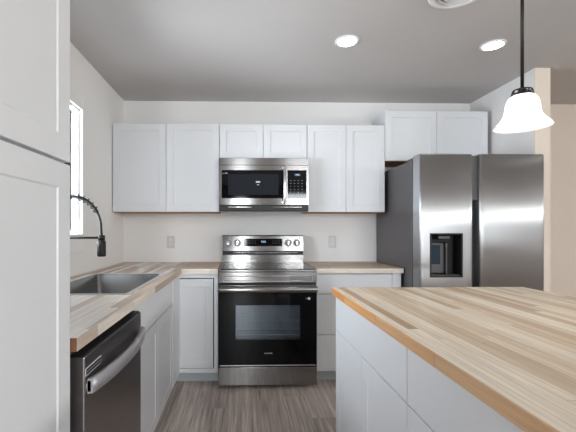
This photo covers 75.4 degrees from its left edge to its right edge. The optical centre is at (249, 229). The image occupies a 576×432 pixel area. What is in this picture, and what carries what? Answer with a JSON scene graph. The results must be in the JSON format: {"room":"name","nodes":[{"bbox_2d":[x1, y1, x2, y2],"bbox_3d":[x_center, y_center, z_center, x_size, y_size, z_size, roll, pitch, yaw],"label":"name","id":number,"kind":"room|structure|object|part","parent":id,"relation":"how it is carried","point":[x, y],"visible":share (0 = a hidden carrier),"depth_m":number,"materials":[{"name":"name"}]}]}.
{"room":"kitchen","nodes":[
{"label":"kitchen","id":0,"kind":"room"},
{"bbox_2d":[70,42,123,276],"bbox_3d":[-1.163,-0.002,-0.249,0.120,2.440,7.500,0,0,-1],"label":"wall","id":1,"kind":"structure","parent":0,"point":[105,107],"depth_m":2.88,"materials":[{"name":"paint"}]},
{"bbox_2d":[64,89,86,252],"bbox_3d":[-1.174,-0.378,2.140,0.063,1.053,0.982,0,0,-1],"label":"window","id":2,"kind":"structure","parent":1,"relation":"in","point":[76,245],"depth_m":2.55,"materials":[{"name":"white paint"}]},
{"bbox_3d":[-1.188,-0.396,2.140,0.005,0.803,0.768,0,0,-1],"label":"pane","id":3,"kind":"part","parent":2,"relation":"part of","materials":[{"name":"clear glass"}]},
{"bbox_3d":[-1.189,-0.396,2.140,0.033,0.871,0.836,0,0,-1],"label":"frame","id":4,"kind":"part","parent":2,"relation":"part of","materials":[{"name":"white paint"}]},
{"bbox_2d":[154,380,335,431],"bbox_3d":[2.335,1.248,-0.104,7.120,0.060,7.620,0,0,-1],"label":"floor","id":5,"kind":"structure","parent":0,"point":[191,406],"depth_m":2.52,"materials":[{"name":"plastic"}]},
{"bbox_2d":[0,0,69,431],"bbox_3d":[-0.807,0.117,0.718,0.629,2.199,0.616,0,0,-1],"label":"pantry cabinet","id":6,"kind":"object","parent":5,"relation":"on","point":[34,34],"visible":1,"depth_m":0.86,"materials":[{"name":"paint"}]},
{"bbox_3d":[-0.502,0.467,0.725,0.019,1.292,0.610,0,0,-1],"label":"door","id":7,"kind":"part","parent":6,"relation":"part of","materials":[{"name":"paint"}]},
{"bbox_3d":[-0.502,-0.582,0.725,0.019,0.790,0.610,0,0,-1],"label":"door","id":8,"kind":"part","parent":6,"relation":"part of","materials":[{"name":"paint"}]},
{"bbox_2d":[70,311,144,431],"bbox_3d":[-0.775,0.783,1.374,0.674,0.867,0.607,0,0,-1],"label":"dishwasher","id":9,"kind":"object","parent":5,"relation":"on","point":[105,374],"visible":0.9,"depth_m":1.27,"materials":[{"name":"grey metal"}]},
{"bbox_3d":[-0.482,0.418,1.142,0.001,0.023,0.120,0,0,-1],"label":"vent plate","id":10,"kind":"part","parent":9,"relation":"part of","materials":[{"name":"grey metal"}]},
{"bbox_3d":[-0.464,0.461,1.385,0.052,0.046,0.589,0,0,-1],"label":"handle","id":11,"kind":"part","parent":9,"relation":"part of","materials":[{"name":"silver metal"}]},
{"bbox_2d":[132,281,172,431],"bbox_3d":[-0.844,0.780,2.134,0.625,0.874,0.908,0,0,-1],"label":"base cabinet","id":12,"kind":"object","parent":5,"relation":"on","point":[156,311],"visible":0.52,"depth_m":2.10,"materials":[{"name":"paint"}]},
{"bbox_3d":[-0.535,0.817,1.915,0.019,0.593,0.450,0,0,-1],"label":"door","id":13,"kind":"part","parent":12,"relation":"part of","materials":[{"name":"paint"}]},
{"bbox_3d":[-0.541,0.434,2.142,0.019,0.164,0.904,0,0,-1],"label":"false drawer","id":14,"kind":"part","parent":12,"relation":"part of","materials":[{"name":"paint"}]},
{"bbox_3d":[-0.546,0.817,2.368,0.019,0.593,0.450,0,0,-1],"label":"door","id":15,"kind":"part","parent":12,"relation":"part of","materials":[{"name":"paint"}]},
{"bbox_2d":[172,274,218,387],"bbox_3d":[-0.716,0.780,3.052,0.924,0.874,0.917,0,0,-1],"label":"base cabinet","id":16,"kind":"object","parent":5,"relation":"on","point":[195,303],"visible":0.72,"depth_m":2.89,"materials":[{"name":"paint"}]},
{"bbox_2d":[70,262,221,351],"bbox_3d":[-0.699,0.323,2.272,0.928,0.038,2.479,0,0,-1],"label":"countertop","id":17,"kind":"structure","parent":16,"relation":"on","point":[90,315],"depth_m":1.64,"materials":[{"name":"beige wood"}]},
{"bbox_2d":[70,193,105,256],"bbox_3d":[-0.985,0.045,2.126,0.296,0.518,0.095,0,0,-1],"label":"faucet","id":18,"kind":"object","parent":17,"relation":"on","point":[101,243],"visible":0.47,"depth_m":2.14,"materials":[{"name":"black metal"}]},
{"bbox_3d":[-0.982,0.046,2.146,0.278,0.028,0.038,0,0,-1],"label":"support arm","id":19,"kind":"part","parent":18,"relation":"part of","materials":[{"name":"black metal"}]},
{"bbox_2d":[70,273,165,294],"bbox_3d":[-0.819,0.397,2.150,0.500,0.192,0.860,0,0,-1],"label":"sink","id":20,"kind":"object","parent":17,"relation":"in","point":[96,283],"visible":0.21,"depth_m":2.54,"materials":[{"name":"silver metal"}]},
{"bbox_3d":[-0.428,0.731,2.897,0.280,0.696,0.020,0,0,-1],"label":"door","id":21,"kind":"part","parent":16,"relation":"part of","materials":[{"name":"paint"}]},
{"bbox_2d":[218,235,317,385],"bbox_3d":[0.130,0.634,3.152,0.760,1.168,0.738,0,0,-1],"label":"electric range","id":22,"kind":"object","parent":5,"relation":"on","point":[268,300],"visible":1,"depth_m":2.84,"materials":[{"name":"grey metal"}]},
{"bbox_3d":[0.123,0.119,3.442,0.355,0.074,0.007,0,0,-1],"label":"display panel","id":23,"kind":"part","parent":22,"relation":"part of","materials":[{"name":"black glass"}]},
{"bbox_3d":[0.137,1.122,2.856,0.758,0.140,0.041,0,0,-1],"label":"storage drawer","id":24,"kind":"part","parent":22,"relation":"part of","materials":[{"name":"silver metal"}]},
{"bbox_2d":[236,322,298,334],"bbox_3d":[0.132,0.823,3.122,0.551,0.012,0.429,0,0,-1],"label":"oven rack","id":25,"kind":"object","parent":22,"relation":"in","point":[283,333],"depth_m":3.05,"materials":[{"name":"silver metal"}]},
{"bbox_2d":[236,316,298,329],"bbox_3d":[0.132,0.778,3.122,0.551,0.012,0.429,0,0,-1],"label":"oven rack","id":26,"kind":"object","parent":22,"relation":"in","point":[238,324],"depth_m":2.98,"materials":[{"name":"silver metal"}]},
{"bbox_2d":[236,309,298,321],"bbox_3d":[0.132,0.718,3.122,0.551,0.012,0.429,0,0,-1],"label":"oven rack","id":27,"kind":"object","parent":22,"relation":"in","point":[297,316],"depth_m":3.00,"materials":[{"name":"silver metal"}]},
{"bbox_2d":[236,305,298,315],"bbox_3d":[0.132,0.668,3.122,0.551,0.012,0.429,0,0,-1],"label":"oven rack","id":28,"kind":"object","parent":22,"relation":"in","point":[296,307],"depth_m":3.05,"materials":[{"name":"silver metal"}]},
{"bbox_3d":[0.137,0.365,2.856,0.758,0.085,0.042,0,0,-1],"label":"panel","id":29,"kind":"part","parent":22,"relation":"part of","materials":[{"name":"silver metal"}]},
{"bbox_2d":[218,262,316,271],"bbox_3d":[0.130,0.312,3.138,0.760,0.020,0.600,0,0,-1],"label":"cooktop","id":30,"kind":"object","parent":22,"relation":"in","point":[245,266],"depth_m":2.97,"materials":[{"name":"silver glass"}]},
{"bbox_3d":[0.137,0.373,2.833,0.690,0.046,0.003,0,0,-1],"label":"panel trim","id":31,"kind":"part","parent":22,"relation":"part of","materials":[{"name":"silver metal"}]},
{"bbox_2d":[219,284,317,366],"bbox_3d":[0.137,0.735,2.829,0.754,0.626,0.092,0,0,-1],"label":"oven","id":32,"kind":"object","parent":22,"relation":"in","point":[301,351],"depth_m":2.83,"materials":[{"name":"black glass"}]},
{"bbox_2d":[316,273,400,379],"bbox_3d":[0.849,0.780,3.235,0.682,0.874,0.628,0,0,-1],"label":"base cabinet","id":33,"kind":"object","parent":5,"relation":"on","point":[326,302],"visible":0.13,"depth_m":2.92,"materials":[{"name":"paint"}]},
{"bbox_3d":[0.822,0.971,2.929,0.604,0.285,0.019,0,0,-1],"label":"drawer","id":34,"kind":"part","parent":33,"relation":"part of","materials":[{"name":"paint"}]},
{"bbox_3d":[0.822,0.667,2.929,0.604,0.316,0.019,0,0,-1],"label":"drawer","id":35,"kind":"part","parent":33,"relation":"part of","materials":[{"name":"paint"}]},
{"bbox_2d":[303,261,403,273],"bbox_3d":[0.857,0.323,3.226,0.692,0.038,0.647,0,0,-1],"label":"countertop","id":36,"kind":"structure","parent":33,"relation":"on","point":[363,266],"depth_m":2.99,"materials":[{"name":"beige wood"}]},
{"bbox_3d":[0.822,0.427,2.929,0.604,0.154,0.019,0,0,-1],"label":"drawer","id":37,"kind":"part","parent":33,"relation":"part of","materials":[{"name":"paint"}]},
{"bbox_2d":[336,298,407,431],"bbox_3d":[0.776,0.780,1.523,0.638,0.874,0.827,0,0,-1],"label":"base cabinet","id":38,"kind":"object","parent":5,"relation":"on","point":[372,366],"visible":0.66,"depth_m":1.46,"materials":[{"name":"paint"}]},
{"bbox_3d":[0.462,0.817,1.722,0.019,0.593,0.410,0,0,-1],"label":"door","id":39,"kind":"part","parent":38,"relation":"part of","materials":[{"name":"paint"}]},
{"bbox_3d":[0.472,0.817,1.308,0.019,0.593,0.410,0,0,-1],"label":"door","id":40,"kind":"part","parent":38,"relation":"part of","materials":[{"name":"paint"}]},
{"bbox_2d":[377,154,543,290],"bbox_3d":[1.677,0.333,3.108,0.921,1.770,0.865,0,0,-1],"label":"refrigerator","id":41,"kind":"object","parent":5,"relation":"on","point":[448,220],"visible":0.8,"depth_m":2.69,"materials":[{"name":"grey metal"}]},
{"bbox_3d":[1.423,0.303,2.730,0.387,1.710,0.118,0,0,-1],"label":"freezer door","id":42,"kind":"part","parent":41,"relation":"part of","materials":[{"name":"silver metal"}]},
{"bbox_3d":[1.438,0.210,2.741,0.012,0.235,0.071,0,0,-1],"label":"paddle rail","id":43,"kind":"part","parent":41,"relation":"part of","materials":[{"name":"silver metal"}]},
{"bbox_3d":[1.642,-0.380,2.752,0.052,0.325,0.085,0,0,-1],"label":"grip trim","id":44,"kind":"part","parent":41,"relation":"part of","materials":[{"name":"grey metal"}]},
{"bbox_3d":[1.908,0.303,2.742,0.478,1.710,0.118,0,0,-1],"label":"fridge door","id":45,"kind":"part","parent":41,"relation":"part of","materials":[{"name":"silver metal"}]},
{"bbox_2d":[408,349,523,431],"bbox_3d":[0.797,0.780,0.638,0.638,0.874,0.939,0,0,-1],"label":"base cabinet","id":46,"kind":"object","parent":5,"relation":"on","point":[436,403],"visible":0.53,"depth_m":0.91,"materials":[{"name":"paint"}]},
{"bbox_3d":[0.482,0.817,0.865,0.019,0.593,0.466,0,0,-1],"label":"door","id":47,"kind":"part","parent":46,"relation":"part of","materials":[{"name":"paint"}]},
{"bbox_2d":[332,287,575,431],"bbox_3d":[0.966,0.323,1.048,1.026,0.038,1.830,0,0,-1],"label":"countertop","id":48,"kind":"structure","parent":46,"relation":"on","point":[513,349],"depth_m":1.03,"materials":[{"name":"beige wood"}]},
{"bbox_2d":[70,0,575,104],"bbox_3d":[2.335,-1.272,-0.104,7.120,0.100,7.620,0,0,-1],"label":"ceiling","id":49,"kind":"structure","parent":0,"point":[406,51],"depth_m":2.49,"materials":[{"name":"paint"}]},
{"bbox_2d":[335,35,359,47],"bbox_3d":[0.628,-1.218,2.394,0.156,0.008,0.156,0,0,-1],"label":"recessed light","id":50,"kind":"object","parent":49,"relation":"in","point":[344,41],"visible":1,"depth_m":2.39,"materials":[{"name":"white paint"}]},
{"bbox_2d":[428,0,476,8],"bbox_3d":[1.071,-1.214,1.887,0.300,0.016,0.300,0,0,-1],"label":"ceiling vent","id":51,"kind":"object","parent":49,"relation":"in","point":[440,4],"visible":1,"depth_m":1.98,"materials":[{"name":"white paint"}]},
{"bbox_2d":[479,39,506,50],"bbox_3d":[1.607,-1.218,2.446,0.156,0.008,0.156,0,0,-1],"label":"recessed light","id":52,"kind":"object","parent":49,"relation":"in","point":[491,45],"visible":1,"depth_m":2.44,"materials":[{"name":"white paint"}]},
{"bbox_2d":[493,0,553,132],"bbox_3d":[0.996,-0.798,1.353,0.181,0.846,0.181,0,0,-1],"label":"pendant lamp","id":53,"kind":"object","parent":49,"relation":"hanging from","point":[523,112],"visible":1,"depth_m":1.34,"materials":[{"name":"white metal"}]},
{"bbox_3d":[0.996,-0.855,1.353,0.011,0.675,0.011,0,0,-1],"label":"rod","id":54,"kind":"part","parent":53,"relation":"part of","materials":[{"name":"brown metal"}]},
{"bbox_3d":[0.996,-0.433,1.353,0.181,0.116,0.181,0,0,-1],"label":"lamp shade","id":55,"kind":"part","parent":53,"relation":"part of","materials":[{"name":"white glass"}]},
{"bbox_2d":[124,101,575,297],"bbox_3d":[2.244,-0.002,3.644,7.120,2.440,0.120,0,0,-1],"label":"wall","id":56,"kind":"structure","parent":0,"point":[198,237],"depth_m":3.54,"materials":[{"name":"paint"}]},
{"bbox_2d":[113,123,220,213],"bbox_3d":[-0.727,-0.535,3.349,0.913,0.762,0.324,0,0,-1],"label":"upper cabinet","id":57,"kind":"object","parent":56,"relation":"attached to","point":[158,168],"visible":0.93,"depth_m":3.19,"materials":[{"name":"paint"}]},
{"bbox_3d":[-0.951,-0.535,3.191,0.454,0.758,0.019,0,0,-1],"label":"door","id":58,"kind":"part","parent":57,"relation":"part of","materials":[{"name":"paint"}]},
{"bbox_3d":[-0.727,-0.156,3.359,0.909,0.004,0.300,0,0,-1],"label":"panel","id":59,"kind":"part","parent":57,"relation":"part of","materials":[{"name":"brown wood"}]},
{"bbox_3d":[-0.494,-0.535,3.203,0.454,0.758,0.019,0,0,-1],"label":"door","id":60,"kind":"part","parent":57,"relation":"part of","materials":[{"name":"paint"}]},
{"bbox_2d":[167,236,174,247],"bbox_3d":[-0.749,0.116,3.507,0.072,0.116,0.008,0,0,-1],"label":"wall outlet","id":61,"kind":"object","parent":56,"relation":"attached to","point":[170,239],"visible":1,"depth_m":3.50,"materials":[{"name":"grey plastic"}]},
{"bbox_2d":[220,124,306,157],"bbox_3d":[0.112,-0.764,3.370,0.759,0.305,0.324,0,0,-1],"label":"upper cabinet","id":62,"kind":"object","parent":56,"relation":"attached to","point":[236,140],"visible":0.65,"depth_m":3.21,"materials":[{"name":"paint"}]},
{"bbox_3d":[-0.074,-0.764,3.213,0.377,0.301,0.019,0,0,-1],"label":"door","id":63,"kind":"part","parent":62,"relation":"part of","materials":[{"name":"paint"}]},
{"bbox_2d":[219,158,308,211],"bbox_3d":[0.114,-0.384,3.300,0.757,0.452,0.459,0,0,-1],"label":"microwave","id":64,"kind":"object","parent":62,"relation":"attached to","point":[245,184],"visible":1,"depth_m":3.12,"materials":[{"name":"grey metal"}]},
{"bbox_3d":[0.017,-0.378,3.135,0.554,0.332,0.029,0,0,-1],"label":"door","id":65,"kind":"part","parent":64,"relation":"part of","materials":[{"name":"black glass"}]},
{"bbox_3d":[0.028,-0.385,3.136,0.531,0.237,0.026,0,0,-1],"label":"door glass","id":66,"kind":"part","parent":64,"relation":"part of","materials":[{"name":"black glass"}]},
{"bbox_3d":[0.285,-0.375,3.101,0.032,0.305,0.052,0,0,-1],"label":"handle","id":67,"kind":"part","parent":64,"relation":"part of","materials":[{"name":"silver metal"}]},
{"bbox_3d":[0.396,-0.378,3.144,0.202,0.332,0.029,0,0,-1],"label":"control panel","id":68,"kind":"part","parent":64,"relation":"part of","materials":[{"name":"silver metal"}]},
{"bbox_3d":[0.398,-0.385,3.144,0.160,0.237,0.027,0,0,-1],"label":"control glass","id":69,"kind":"part","parent":64,"relation":"part of","materials":[{"name":"black glass"}]},
{"bbox_3d":[0.306,-0.764,3.222,0.377,0.301,0.019,0,0,-1],"label":"door","id":70,"kind":"part","parent":62,"relation":"part of","materials":[{"name":"paint"}]},
{"bbox_2d":[328,236,335,247],"bbox_3d":[0.787,0.116,3.544,0.072,0.116,0.008,0,0,-1],"label":"wall outlet","id":71,"kind":"object","parent":56,"relation":"attached to","point":[331,239],"visible":1,"depth_m":3.54,"materials":[{"name":"grey plastic"}]},
{"bbox_2d":[301,125,384,213],"bbox_3d":[0.835,-0.535,3.387,0.681,0.762,0.324,0,0,-1],"label":"upper cabinet","id":72,"kind":"object","parent":56,"relation":"attached to","point":[346,163],"visible":0.9,"depth_m":3.23,"materials":[{"name":"paint"}]},
{"bbox_3d":[0.668,-0.535,3.231,0.338,0.758,0.019,0,0,-1],"label":"door","id":73,"kind":"part","parent":72,"relation":"part of","materials":[{"name":"paint"}]},
{"bbox_3d":[0.835,-0.156,3.397,0.677,0.004,0.300,0,0,-1],"label":"panel","id":74,"kind":"part","parent":72,"relation":"part of","materials":[{"name":"brown wood"}]},
{"bbox_3d":[1.009,-0.535,3.239,0.338,0.758,0.019,0,0,-1],"label":"door","id":75,"kind":"part","parent":72,"relation":"part of","materials":[{"name":"paint"}]},
{"bbox_2d":[372,111,487,166],"bbox_3d":[1.635,-0.824,3.407,0.913,0.440,0.324,0,0,-1],"label":"upper cabinet","id":76,"kind":"object","parent":56,"relation":"attached to","point":[408,134],"visible":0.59,"depth_m":3.25,"materials":[{"name":"paint"}]},
{"bbox_3d":[1.635,-0.606,3.417,0.909,0.004,0.300,0,0,-1],"label":"panel","id":77,"kind":"part","parent":76,"relation":"part of","materials":[{"name":"brown wood"}]},
{"bbox_3d":[1.410,-0.824,3.249,0.454,0.436,0.019,0,0,-1],"label":"door","id":78,"kind":"part","parent":76,"relation":"part of","materials":[{"name":"paint"}]},
{"bbox_3d":[1.867,-0.824,3.260,0.454,0.436,0.019,0,0,-1],"label":"door","id":79,"kind":"part","parent":76,"relation":"part of","materials":[{"name":"paint"}]},
{"bbox_2d":[470,68,549,291],"bbox_3d":[2.200,-0.002,3.188,0.120,2.440,0.790,0,0,-1],"label":"wall","id":80,"kind":"structure","parent":0,"point":[494,102],"depth_m":2.84,"materials":[{"name":"paint"}]}
]}

